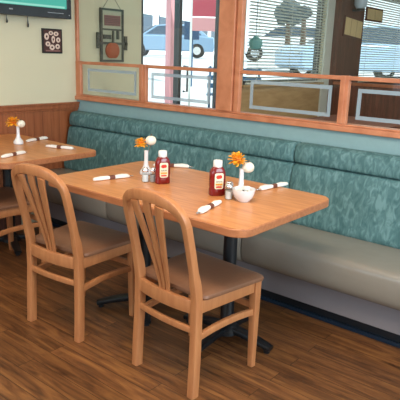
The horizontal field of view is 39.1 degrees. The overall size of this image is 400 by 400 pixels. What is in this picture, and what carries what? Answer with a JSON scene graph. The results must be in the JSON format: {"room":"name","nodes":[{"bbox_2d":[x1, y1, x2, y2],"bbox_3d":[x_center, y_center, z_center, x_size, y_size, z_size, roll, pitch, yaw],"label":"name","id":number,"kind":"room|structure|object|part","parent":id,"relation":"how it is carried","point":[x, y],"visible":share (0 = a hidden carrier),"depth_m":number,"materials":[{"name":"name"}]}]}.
{"room":"restaurant","nodes":[
{"label":"restaurant","id":0,"kind":"room"},
{"bbox_2d":[0,0,367,223],"bbox_3d":[-0.198,-1.403,5.687,0.120,2.600,13.700,14,19,38],"label":"wall","id":1,"kind":"structure","parent":0,"point":[28,75],"depth_m":4.54,"materials":[{"name":"paint"}]},
{"bbox_2d":[0,215,21,230],"bbox_3d":[-2.968,0.581,2.705,0.020,0.090,4.800,14,19,38],"label":"baseboard","id":2,"kind":"structure","parent":1,"relation":"attached to","point":[17,218],"depth_m":4.45,"materials":[{"name":"brown wood"}]},
{"bbox_2d":[0,0,70,26],"bbox_3d":[-1.361,-1.584,3.987,0.109,0.677,1.020,14,19,38],"label":"television","id":3,"kind":"object","parent":1,"relation":"attached to","point":[57,9],"visible":1,"depth_m":4.17,"materials":[{"name":"black plastic"}]},
{"bbox_2d":[0,109,77,218],"bbox_3d":[-2.765,0.086,2.813,0.014,0.825,5.394,14,19,38],"label":"wainscot","id":4,"kind":"structure","parent":1,"relation":"attached to","point":[54,125],"depth_m":4.50,"materials":[{"name":"brown wood"}]},
{"bbox_2d":[0,102,79,113],"bbox_3d":[-2.742,-0.322,2.698,0.040,0.063,5.394,14,19,38],"label":"trim","id":5,"kind":"structure","parent":1,"relation":"attached to","point":[24,108],"depth_m":4.41,"materials":[{"name":"brown wood"}]},
{"bbox_2d":[41,28,62,52],"bbox_3d":[-1.158,-1.246,4.416,0.020,0.185,0.185,14,19,38],"label":"wall picture","id":6,"kind":"object","parent":1,"relation":"attached to","point":[51,38],"visible":1,"depth_m":4.40,"materials":[{"name":"black"}]},
{"bbox_2d":[96,0,127,61],"bbox_3d":[-0.750,-1.474,4.836,0.044,0.562,0.345,14,19,38],"label":"hanging sign","id":7,"kind":"object","parent":1,"relation":"attached to","point":[111,40],"visible":1,"depth_m":4.84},
{"bbox_3d":[-0.760,-1.418,4.858,0.020,0.440,0.260,14,19,38],"label":"frame","id":8,"kind":"part","parent":7,"relation":"part of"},
{"bbox_3d":[-0.751,-1.537,4.832,0.004,0.085,0.180,14,19,38],"label":"text panel","id":9,"kind":"part","parent":7,"relation":"part of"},
{"bbox_2d":[141,0,219,107],"bbox_3d":[-0.171,-1.229,5.717,0.130,2.250,1.236,14,19,38],"label":"door","id":10,"kind":"structure","parent":1,"relation":"in","point":[178,10],"depth_m":5.65,"materials":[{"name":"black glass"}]},
{"bbox_3d":[-0.144,-1.223,5.696,0.060,0.270,0.020,14,19,38],"label":"handle","id":11,"kind":"part","parent":10,"relation":"part of","materials":[{"name":"metal"}]},
{"bbox_2d":[241,84,319,117],"bbox_3d":[0.948,-0.931,7.155,0.015,1.020,2.200,14,19,38],"label":"panelling","id":12,"kind":"object","parent":1,"relation":"attached to","point":[287,97],"visible":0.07,"depth_m":7.17,"materials":[{"name":"beige wood"}]},
{"bbox_2d":[242,1,323,84],"bbox_3d":[1.045,-2.122,7.035,0.070,1.310,1.840,14,19,38],"label":"window","id":13,"kind":"structure","parent":1,"relation":"in","point":[243,81],"depth_m":7.66,"materials":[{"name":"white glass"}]},
{"bbox_2d":[245,0,327,83],"bbox_3d":[1.118,-2.108,6.976,0.050,1.293,1.780,14,19,38],"label":"blind","id":14,"kind":"object","parent":13,"relation":"attached to","point":[293,2],"visible":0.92,"depth_m":6.96,"materials":[{"name":"white plastic"}]},
{"bbox_3d":[0.678,-1.967,6.434,0.006,1.230,0.005,14,19,38],"label":"ladder cord","id":15,"kind":"part","parent":14,"relation":"part of","materials":[{"name":"white fabric"}]},
{"bbox_3d":[1.097,-1.492,7.137,0.030,0.018,1.780,14,19,38],"label":"rail","id":16,"kind":"part","parent":14,"relation":"part of","materials":[{"name":"white plastic"}]},
{"bbox_3d":[1.133,-2.091,6.967,0.006,1.230,0.005,14,19,38],"label":"ladder cord","id":17,"kind":"part","parent":14,"relation":"part of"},
{"bbox_3d":[1.589,-2.215,7.500,0.006,1.230,0.005,14,19,38],"label":"ladder cord","id":18,"kind":"part","parent":14,"relation":"part of","materials":[{"name":"white fabric"}]},
{"bbox_2d":[242,82,323,86],"bbox_3d":[1.093,-1.466,7.147,0.049,0.023,1.920,14,19,38],"label":"ledge","id":19,"kind":"object","parent":1,"relation":"attached to","point":[255,85],"visible":0.5,"depth_m":6.76,"materials":[{"name":"beige wood"}]},
{"bbox_2d":[317,0,335,116],"bbox_3d":[1.759,-1.907,7.864,0.029,2.600,0.200,14,19,38],"label":"trim","id":20,"kind":"structure","parent":1,"relation":"attached to","point":[330,10],"depth_m":7.80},
{"bbox_2d":[326,0,364,114],"bbox_3d":[2.101,-1.982,8.196,0.119,2.600,0.760,14,19,38],"label":"column","id":21,"kind":"structure","parent":1,"relation":"attached to","point":[346,51],"depth_m":7.96,"materials":[{"name":"brown wood"}]},
{"bbox_2d":[342,15,363,39],"bbox_3d":[2.185,-2.455,8.040,0.023,0.321,0.618,14,19,38],"label":"framed notice","id":22,"kind":"object","parent":21,"relation":"attached to","point":[352,27],"visible":1,"depth_m":8.00,"materials":[{"name":"beige paper"}]},
{"bbox_2d":[352,0,367,11],"bbox_3d":[2.246,-2.735,7.870,0.178,0.190,0.178,0,15,-6],"label":"wall lamp","id":23,"kind":"object","parent":21,"relation":"attached to","point":[360,5],"visible":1,"depth_m":7.82,"materials":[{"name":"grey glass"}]},
{"bbox_3d":[2.247,-2.754,7.865,0.180,0.150,0.180,14,19,38],"label":"lamp shade","id":24,"kind":"part","parent":23,"relation":"part of","materials":[{"name":"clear glass"}]},
{"bbox_2d":[358,0,399,78],"bbox_3d":[3.306,-2.704,9.536,0.050,1.293,2.940,14,19,38],"label":"blind","id":25,"kind":"object","parent":1,"relation":"attached to","point":[390,1],"visible":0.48,"depth_m":9.13,"materials":[{"name":"white plastic"}]},
{"bbox_2d":[365,6,382,22],"bbox_3d":[2.660,-2.821,8.591,0.023,0.200,0.600,14,19,38],"label":"framed notice","id":26,"kind":"object","parent":25,"relation":"attached to","point":[372,14],"visible":1,"depth_m":8.56,"materials":[{"name":"beige paper"}]},
{"bbox_2d":[358,82,399,84],"bbox_3d":[3.247,-1.558,9.846,0.015,1.020,2.990,14,19,38],"label":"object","id":27,"kind":"object","parent":1,"relation":"attached to","point":[358,82],"depth_m":9.46,"materials":[{"name":"brown wood"}]},
{"bbox_2d":[0,222,399,399],"bbox_3d":[2.249,0.449,4.160,6.200,0.050,13.900,14,19,38],"label":"floor","id":28,"kind":"structure","parent":0,"point":[310,358],"depth_m":2.67,"materials":[{"name":"brown wood"}]},
{"bbox_2d":[0,187,45,263],"bbox_3d":[-1.318,0.005,3.578,0.452,0.870,0.514,14,19,38],"label":"dining chair","id":29,"kind":"object","parent":28,"relation":"on","point":[9,207],"visible":0.55,"depth_m":3.55,"materials":[{"name":"brown wood"}]},
{"bbox_3d":[-1.327,0.144,3.923,0.040,0.425,0.040,14,19,38],"label":"leg","id":30,"kind":"part","parent":29,"relation":"part of","materials":[{"name":"brown wood"}]},
{"bbox_3d":[-1.271,-0.015,3.630,0.452,0.036,0.370,14,19,38],"label":"seat","id":31,"kind":"part","parent":29,"relation":"part of","materials":[{"name":"brown wood"}]},
{"bbox_2d":[0,134,95,255],"bbox_3d":[-1.268,0.009,3.804,0.990,0.750,0.700,14,19,38],"label":"dining table","id":32,"kind":"object","parent":28,"relation":"on","point":[37,153],"visible":0.71,"depth_m":3.63,"materials":[{"name":"brown wood"}]},
{"bbox_2d":[1,151,25,157],"bbox_3d":[-1.119,-0.278,3.399,0.030,0.022,0.228,8,16,22],"label":"roll","id":33,"kind":"object","parent":32,"relation":"on","point":[17,152],"visible":1,"depth_m":3.38,"materials":[{"name":"white fabric"}]},
{"bbox_2d":[5,117,24,144],"bbox_3d":[-1.240,-0.467,3.778,0.114,0.187,0.110,14,19,38],"label":"bud vase","id":34,"kind":"object","parent":32,"relation":"on","point":[12,121],"visible":1,"depth_m":3.77,"materials":[{"name":"white ceramic"}]},
{"bbox_2d":[26,136,47,141],"bbox_3d":[-1.146,-0.432,3.982,0.030,0.022,0.228,9,16,26],"label":"roll","id":35,"kind":"object","parent":32,"relation":"on","point":[42,137],"visible":1,"depth_m":3.96,"materials":[{"name":"white fabric"}]},
{"bbox_2d":[46,144,74,149],"bbox_3d":[-0.912,-0.347,3.689,0.228,0.022,0.030,7,15,18],"label":"roll","id":36,"kind":"object","parent":32,"relation":"on","point":[51,145],"visible":1,"depth_m":3.68,"materials":[{"name":"white fabric"}]},
{"bbox_2d":[11,163,134,342],"bbox_3d":[-0.643,0.214,2.868,0.452,0.870,0.514,12,18,34],"label":"dining chair","id":37,"kind":"object","parent":28,"relation":"on","point":[86,244],"visible":0.94,"depth_m":2.75,"materials":[{"name":"brown wood"}]},
{"bbox_3d":[-0.881,0.269,2.852,0.041,0.757,0.106,12,18,34],"label":"leg","id":38,"kind":"part","parent":37,"relation":"part of","materials":[{"name":"brown wood"}]},
{"bbox_3d":[-0.756,-0.102,2.603,0.375,0.132,0.080,12,18,34],"label":"crest rail","id":39,"kind":"part","parent":37,"relation":"part of","materials":[{"name":"brown wood"}]},
{"bbox_3d":[-0.725,0.276,2.766,0.345,0.060,0.042,12,18,34],"label":"rail","id":40,"kind":"part","parent":37,"relation":"part of","materials":[{"name":"brown wood"}]},
{"bbox_3d":[-0.595,0.329,2.658,0.041,0.757,0.106,12,18,34],"label":"leg","id":41,"kind":"part","parent":37,"relation":"part of","materials":[{"name":"brown wood"}]},
{"bbox_3d":[-0.601,0.192,2.923,0.452,0.036,0.370,12,18,34],"label":"seat","id":42,"kind":"part","parent":37,"relation":"part of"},
{"bbox_3d":[-0.675,0.353,3.212,0.040,0.425,0.040,12,18,34],"label":"leg","id":43,"kind":"part","parent":37,"relation":"part of","materials":[{"name":"brown wood"}]},
{"bbox_3d":[-0.362,0.419,2.999,0.040,0.425,0.040,12,18,34],"label":"leg","id":44,"kind":"part","parent":37,"relation":"part of","materials":[{"name":"brown wood"}]},
{"bbox_2d":[48,161,328,353],"bbox_3d":[-0.095,0.300,2.845,1.245,0.750,0.745,14,19,38],"label":"dining table","id":45,"kind":"object","parent":28,"relation":"on","point":[268,209],"visible":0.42,"depth_m":2.67,"materials":[{"name":"brown wood"}]},
{"bbox_2d":[92,174,132,180],"bbox_3d":[-0.442,-0.117,2.871,0.228,0.022,0.030,-9,18,-35],"label":"roll","id":46,"kind":"object","parent":45,"relation":"on","point":[117,176],"visible":1,"depth_m":2.86,"materials":[{"name":"white fabric"}]},
{"bbox_2d":[134,134,155,175],"bbox_3d":[-0.292,-0.242,2.979,0.118,0.218,0.080,-1,15,-10],"label":"bud vase","id":47,"kind":"object","parent":45,"relation":"on","point":[150,140],"visible":0.97,"depth_m":2.96,"materials":[{"name":"white ceramic"}]},
{"bbox_2d":[141,167,148,181],"bbox_3d":[-0.274,-0.128,2.827,0.039,0.074,0.037,14,19,38],"label":"shaker","id":48,"kind":"object","parent":45,"relation":"on","point":[144,169],"visible":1,"depth_m":2.82,"materials":[{"name":"clear glass"}]},
{"bbox_2d":[149,167,154,181],"bbox_3d":[-0.235,-0.127,2.830,0.039,0.074,0.037,14,19,38],"label":"shaker","id":49,"kind":"object","parent":45,"relation":"on","point":[152,176],"visible":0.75,"depth_m":2.82,"materials":[{"name":"clear glass"}]},
{"bbox_2d":[155,150,169,183],"bbox_3d":[-0.186,-0.165,2.798,0.076,0.166,0.052,-4,16,-20],"label":"ketchup bottle","id":50,"kind":"object","parent":45,"relation":"on","point":[162,162],"visible":1,"depth_m":2.78,"materials":[{"name":"red plastic"}]},
{"bbox_2d":[153,163,191,167],"bbox_3d":[-0.154,-0.199,3.219,0.228,0.022,0.030,3,15,4],"label":"roll","id":51,"kind":"object","parent":45,"relation":"on","point":[181,165],"visible":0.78,"depth_m":3.21,"materials":[{"name":"white fabric"}]},
{"bbox_2d":[196,200,221,213],"bbox_3d":[0.039,0.028,2.380,0.030,0.022,0.228,9,16,25],"label":"roll","id":52,"kind":"object","parent":45,"relation":"on","point":[203,209],"visible":1,"depth_m":2.36,"materials":[{"name":"white fabric"}]},
{"bbox_2d":[208,159,225,195],"bbox_3d":[0.080,-0.103,2.598,0.076,0.166,0.052,-3,15,-18],"label":"ketchup bottle","id":53,"kind":"object","parent":45,"relation":"on","point":[217,174],"visible":0.99,"depth_m":2.58,"materials":[{"name":"red plastic"}]},
{"bbox_2d":[225,183,232,198],"bbox_3d":[0.130,-0.040,2.544,0.039,0.074,0.037,14,19,38],"label":"shaker","id":54,"kind":"object","parent":45,"relation":"on","point":[228,194],"visible":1,"depth_m":2.53,"materials":[{"name":"clear glass"}]},
{"bbox_2d":[228,151,253,185],"bbox_3d":[0.182,-0.120,2.596,0.126,0.207,0.090,-3,16,-20],"label":"bud vase","id":55,"kind":"object","parent":45,"relation":"on","point":[247,167],"visible":0.88,"depth_m":2.57,"materials":[{"name":"white ceramic"}]},
{"bbox_2d":[232,186,255,202],"bbox_3d":[0.195,-0.023,2.520,0.104,0.058,0.104,14,19,38],"label":"bowl","id":56,"kind":"object","parent":45,"relation":"on","point":[241,196],"visible":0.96,"depth_m":2.48,"materials":[{"name":"white ceramic"}]},
{"bbox_2d":[256,182,287,189],"bbox_3d":[0.360,-0.070,2.793,0.228,0.022,0.030,-11,19,-40],"label":"roll","id":57,"kind":"object","parent":45,"relation":"on","point":[275,185],"visible":1,"depth_m":2.78,"materials":[{"name":"white fabric"}]},
{"bbox_2d":[123,187,263,399],"bbox_3d":[-0.049,0.342,2.456,0.452,0.870,0.514,15,20,42],"label":"dining chair","id":58,"kind":"object","parent":28,"relation":"on","point":[209,282],"visible":1,"depth_m":2.35,"materials":[{"name":"brown wood"}]},
{"bbox_3d":[-0.289,0.388,2.473,0.041,0.757,0.106,15,20,42],"label":"leg","id":59,"kind":"part","parent":58,"relation":"part of","materials":[{"name":"brown wood"}]},
{"bbox_3d":[-0.187,0.020,2.210,0.375,0.132,0.080,15,20,42],"label":"crest rail","id":60,"kind":"part","parent":58,"relation":"part of","materials":[{"name":"brown wood"}]},
{"bbox_3d":[-0.147,0.400,2.366,0.345,0.060,0.042,15,20,42],"label":"rail","id":61,"kind":"part","parent":58,"relation":"part of","materials":[{"name":"brown wood"}]},
{"bbox_3d":[-0.037,0.482,2.800,0.040,0.425,0.040,15,20,42],"label":"leg","id":62,"kind":"part","parent":58,"relation":"part of","materials":[{"name":"brown wood"}]},
{"bbox_3d":[-0.035,0.458,2.240,0.041,0.757,0.106,15,20,42],"label":"leg","id":63,"kind":"part","parent":58,"relation":"part of","materials":[{"name":"brown wood"}]},
{"bbox_3d":[0.001,0.322,2.504,0.452,0.036,0.370,15,20,42],"label":"seat","id":64,"kind":"part","parent":58,"relation":"part of","materials":[{"name":"brown leather"}]},
{"bbox_3d":[0.240,0.558,2.545,0.040,0.425,0.040,15,20,42],"label":"leg","id":65,"kind":"part","parent":58,"relation":"part of","materials":[{"name":"brown wood"}]},
{"bbox_2d":[25,111,399,347],"bbox_3d":[0.666,0.182,3.119,4.855,0.890,0.576,14,19,38],"label":"bench","id":66,"kind":"object","parent":28,"relation":"on","point":[338,264],"visible":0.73,"depth_m":3.15,"materials":[{"name":"teal fabric"}]},
{"bbox_2d":[25,168,108,219],"bbox_3d":[-0.867,-0.066,4.296,0.965,0.198,0.464,14,19,38],"label":"seat cushion","id":67,"kind":"object","parent":66,"relation":"on","point":[91,207],"depth_m":4.05,"materials":[{"name":"beige leather"}]},
{"bbox_2d":[106,202,243,261],"bbox_3d":[-0.062,0.130,3.654,1.124,0.198,0.464,14,19,38],"label":"seat cushion","id":68,"kind":"object","parent":66,"relation":"on","point":[212,243],"depth_m":3.41,"materials":[{"name":"beige leather"}]},
{"bbox_2d":[64,125,295,187],"bbox_3d":[-0.255,-0.242,4.064,2.125,0.372,0.186,14,19,38],"label":"backrest cushion","id":69,"kind":"object","parent":66,"relation":"on","point":[112,147],"depth_m":3.96,"materials":[{"name":"teal fabric"}]},
{"bbox_3d":[0.547,0.473,3.059,4.855,0.140,0.055,14,19,38],"label":"panel","id":70,"kind":"part","parent":66,"relation":"part of","materials":[{"name":"beige leather"}]},
{"bbox_2d":[241,222,399,310],"bbox_3d":[0.806,0.340,2.962,1.128,0.198,0.464,14,19,38],"label":"seat cushion","id":71,"kind":"object","parent":66,"relation":"on","point":[363,268],"depth_m":2.89,"materials":[{"name":"beige leather"}]},
{"bbox_2d":[289,163,399,248],"bbox_3d":[1.381,0.155,2.759,2.126,0.372,0.186,14,19,38],"label":"backrest cushion","id":72,"kind":"object","parent":66,"relation":"on","point":[364,206],"depth_m":3.11,"materials":[{"name":"teal fabric"}]},
{"bbox_2d":[307,115,399,128],"bbox_3d":[1.654,-0.466,5.992,0.900,0.755,0.700,14,19,38],"label":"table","id":73,"kind":"object","parent":28,"relation":"on","point":[351,119],"visible":0.11,"depth_m":5.77,"materials":[{"name":"brown wood"}]},
{"bbox_2d":[332,81,399,119],"bbox_3d":[2.465,-1.011,7.577,1.540,1.060,0.090,14,19,38],"label":"divider","id":74,"kind":"object","parent":28,"relation":"on","point":[372,105],"visible":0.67,"depth_m":7.58,"materials":[{"name":"brown wood"}]},
{"bbox_2d":[77,100,399,155],"bbox_3d":[1.369,0.199,2.982,6.200,0.973,0.104,14,19,38],"label":"wall","id":75,"kind":"structure","parent":0,"point":[379,144],"depth_m":3.62,"materials":[{"name":"teal paint"}]},
{"bbox_2d":[74,0,82,93],"bbox_3d":[-0.976,-1.644,4.489,0.060,1.580,0.028,14,19,38],"label":"trim","id":76,"kind":"structure","parent":75,"relation":"attached to","point":[79,67],"depth_m":4.61,"materials":[{"name":"brown wood"}]},
{"bbox_2d":[80,61,138,95],"bbox_3d":[-0.708,-0.940,4.427,0.690,0.268,0.028,14,19,38],"label":"window","id":77,"kind":"structure","parent":75,"relation":"in","point":[89,69],"depth_m":4.40,"materials":[{"name":"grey glass"}]},
{"bbox_2d":[139,64,147,101],"bbox_3d":[-0.421,-0.870,4.191,0.066,0.270,0.040,14,19,38],"label":"trim","id":78,"kind":"structure","parent":75,"relation":"attached to","point":[143,71],"depth_m":4.18,"materials":[{"name":"brown wood"}]},
{"bbox_2d":[146,65,216,103],"bbox_3d":[-0.134,-0.801,3.969,0.674,0.268,0.028,14,19,38],"label":"window","id":79,"kind":"structure","parent":75,"relation":"in","point":[208,78],"depth_m":3.95,"materials":[{"name":"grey glass"}]},
{"bbox_2d":[215,0,245,111],"bbox_3d":[0.216,-1.355,3.541,0.180,1.580,0.060,14,19,38],"label":"trim","id":80,"kind":"structure","parent":75,"relation":"attached to","point":[232,13],"depth_m":3.62,"materials":[{"name":"brown wood"}]},
{"bbox_2d":[75,94,399,138],"bbox_3d":[0.889,-0.408,3.216,4.950,0.043,0.105,14,19,38],"label":"trim","id":81,"kind":"structure","parent":75,"relation":"on","point":[276,119],"depth_m":3.58,"materials":[{"name":"brown wood"}]},
{"bbox_2d":[241,70,340,116],"bbox_3d":[0.532,-0.639,3.437,0.700,0.268,0.028,14,19,38],"label":"window","id":82,"kind":"structure","parent":75,"relation":"in","point":[251,106],"depth_m":3.40,"materials":[{"name":"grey glass"}]},
{"bbox_2d":[337,75,351,123],"bbox_3d":[0.818,-0.569,3.202,0.053,0.270,0.040,14,19,38],"label":"trim","id":83,"kind":"structure","parent":75,"relation":"attached to","point":[345,82],"depth_m":3.19,"materials":[{"name":"brown wood"}]},
{"bbox_2d":[350,76,399,123],"bbox_3d":[1.139,-0.492,2.953,0.775,0.268,0.028,14,19,38],"label":"window","id":84,"kind":"structure","parent":75,"relation":"in","point":[360,91],"depth_m":3.09,"materials":[{"name":"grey glass"}]},
{"bbox_3d":[2.298,-2.147,3.515,6.300,0.100,13.900,14,19,38],"label":"ceiling","id":85,"kind":"structure","parent":0,"visible":0},
{"bbox_2d":[249,5,261,50],"bbox_3d":[0.485,-1.831,4.603,0.116,1.180,0.116,14,19,38],"label":"pendant lamp","id":86,"kind":"object","parent":85,"relation":"hanging from","point":[255,43],"visible":1,"depth_m":4.70,"materials":[{"name":"teal glass"}]},
{"bbox_3d":[0.468,-1.318,4.737,0.116,0.120,0.116,14,19,38],"label":"lamp shade","id":87,"kind":"part","parent":86,"relation":"part of","materials":[{"name":"green glass"}]},
{"label":"outside","id":88,"kind":"structure","parent":0,"visible":0},
{"bbox_2d":[143,55,399,107],"bbox_3d":[-8.776,-10.281,41.203,59.870,1.160,72.000,14,19,38],"label":"pavement","id":89,"kind":"structure","parent":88,"point":[198,90],"depth_m":12.85,"materials":[{"name":"white concrete"}]},
{"bbox_2d":[165,0,174,103],"bbox_3d":[-0.435,-2.470,8.313,0.160,2.400,0.160,14,19,38],"label":"porch post","id":90,"kind":"object","parent":89,"relation":"on","point":[170,4],"visible":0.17,"depth_m":8.33,"materials":[{"name":"pink paint"}]},
{"bbox_2d":[143,24,213,57],"bbox_3d":[-1.461,-7.526,26.637,4.320,1.500,1.800,2,15,1],"label":"parked car","id":91,"kind":"object","parent":89,"relation":"on","point":[154,38],"visible":0.57,"depth_m":25.81,"materials":[{"name":"blue metal"}]},
{"bbox_2d":[143,0,214,55],"bbox_3d":[-2.812,-13.035,39.497,4.300,5.500,18.400,7,15,19],"label":"building","id":92,"kind":"structure","parent":89,"relation":"on","point":[154,11],"depth_m":34.92,"materials":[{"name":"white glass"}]},
{"bbox_2d":[184,21,199,85],"bbox_3d":[-0.166,-2.742,10.690,0.280,1.220,0.200,2,15,1],"label":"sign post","id":93,"kind":"object","parent":89,"relation":"on","point":[195,34],"visible":0.62,"depth_m":10.50,"materials":[{"name":"metal"}]},
{"bbox_2d":[188,0,215,105],"bbox_3d":[0.058,-2.200,8.171,0.420,2.120,0.040,2,15,1],"label":"sign","id":94,"kind":"object","parent":89,"relation":"on","point":[205,8],"visible":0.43,"depth_m":8.06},
{"bbox_3d":[-0.137,-2.207,8.175,0.030,2.120,0.040,2,15,1],"label":"post","id":95,"kind":"part","parent":94,"relation":"part of","materials":[{"name":"white metal"}]},
{"bbox_3d":[0.068,-2.519,8.088,0.360,0.180,0.030,2,15,1],"label":"panel","id":96,"kind":"part","parent":94,"relation":"part of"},
{"bbox_3d":[0.082,-2.915,7.984,0.360,0.600,0.040,2,15,1],"label":"sign panel","id":97,"kind":"part","parent":94,"relation":"part of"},
{"bbox_2d":[206,66,261,107],"bbox_3d":[0.521,-1.600,8.643,0.840,0.853,0.496,2,15,1],"label":"bench","id":98,"kind":"object","parent":89,"relation":"on","point":[244,78],"visible":0.18,"depth_m":8.77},
{"bbox_2d":[244,25,315,60],"bbox_3d":[3.633,-6.610,23.834,4.320,1.500,1.800,2,15,1],"label":"parked car","id":99,"kind":"object","parent":89,"relation":"on","point":[246,49],"visible":0.17,"depth_m":23.00,"materials":[{"name":"white metal"}]},
{"bbox_2d":[274,0,301,43],"bbox_3d":[3.322,-6.384,21.364,1.051,2.345,1.137,14,19,38],"label":"tree","id":100,"kind":"object","parent":89,"relation":"on","point":[290,0],"visible":0.48,"depth_m":20.97,"materials":[{"name":"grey plant"}]},
{"bbox_3d":[3.345,-7.051,21.190,1.051,0.965,1.137,14,19,38],"label":"crown","id":101,"kind":"part","parent":100,"relation":"part of","materials":[{"name":"green plant"}]},
{"bbox_2d":[295,5,312,43],"bbox_3d":[3.650,-5.872,20.065,0.589,2.033,0.532,-8,17,-32],"label":"tree","id":102,"kind":"object","parent":89,"relation":"on","point":[303,5],"visible":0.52,"depth_m":19.88,"materials":[{"name":"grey plant"}]},
{"bbox_3d":[3.676,-6.623,19.869,0.589,0.479,0.532,-8,17,-32],"label":"crown","id":103,"kind":"part","parent":102,"relation":"part of","materials":[{"name":"green plant"}]},
{"bbox_2d":[275,25,399,76],"bbox_3d":[4.404,-4.062,15.617,4.320,1.500,1.800,-2,15,-15],"label":"parked car","id":104,"kind":"object","parent":89,"relation":"on","point":[397,61],"visible":0.42,"depth_m":14.86,"materials":[{"name":"blue"}]}
]}

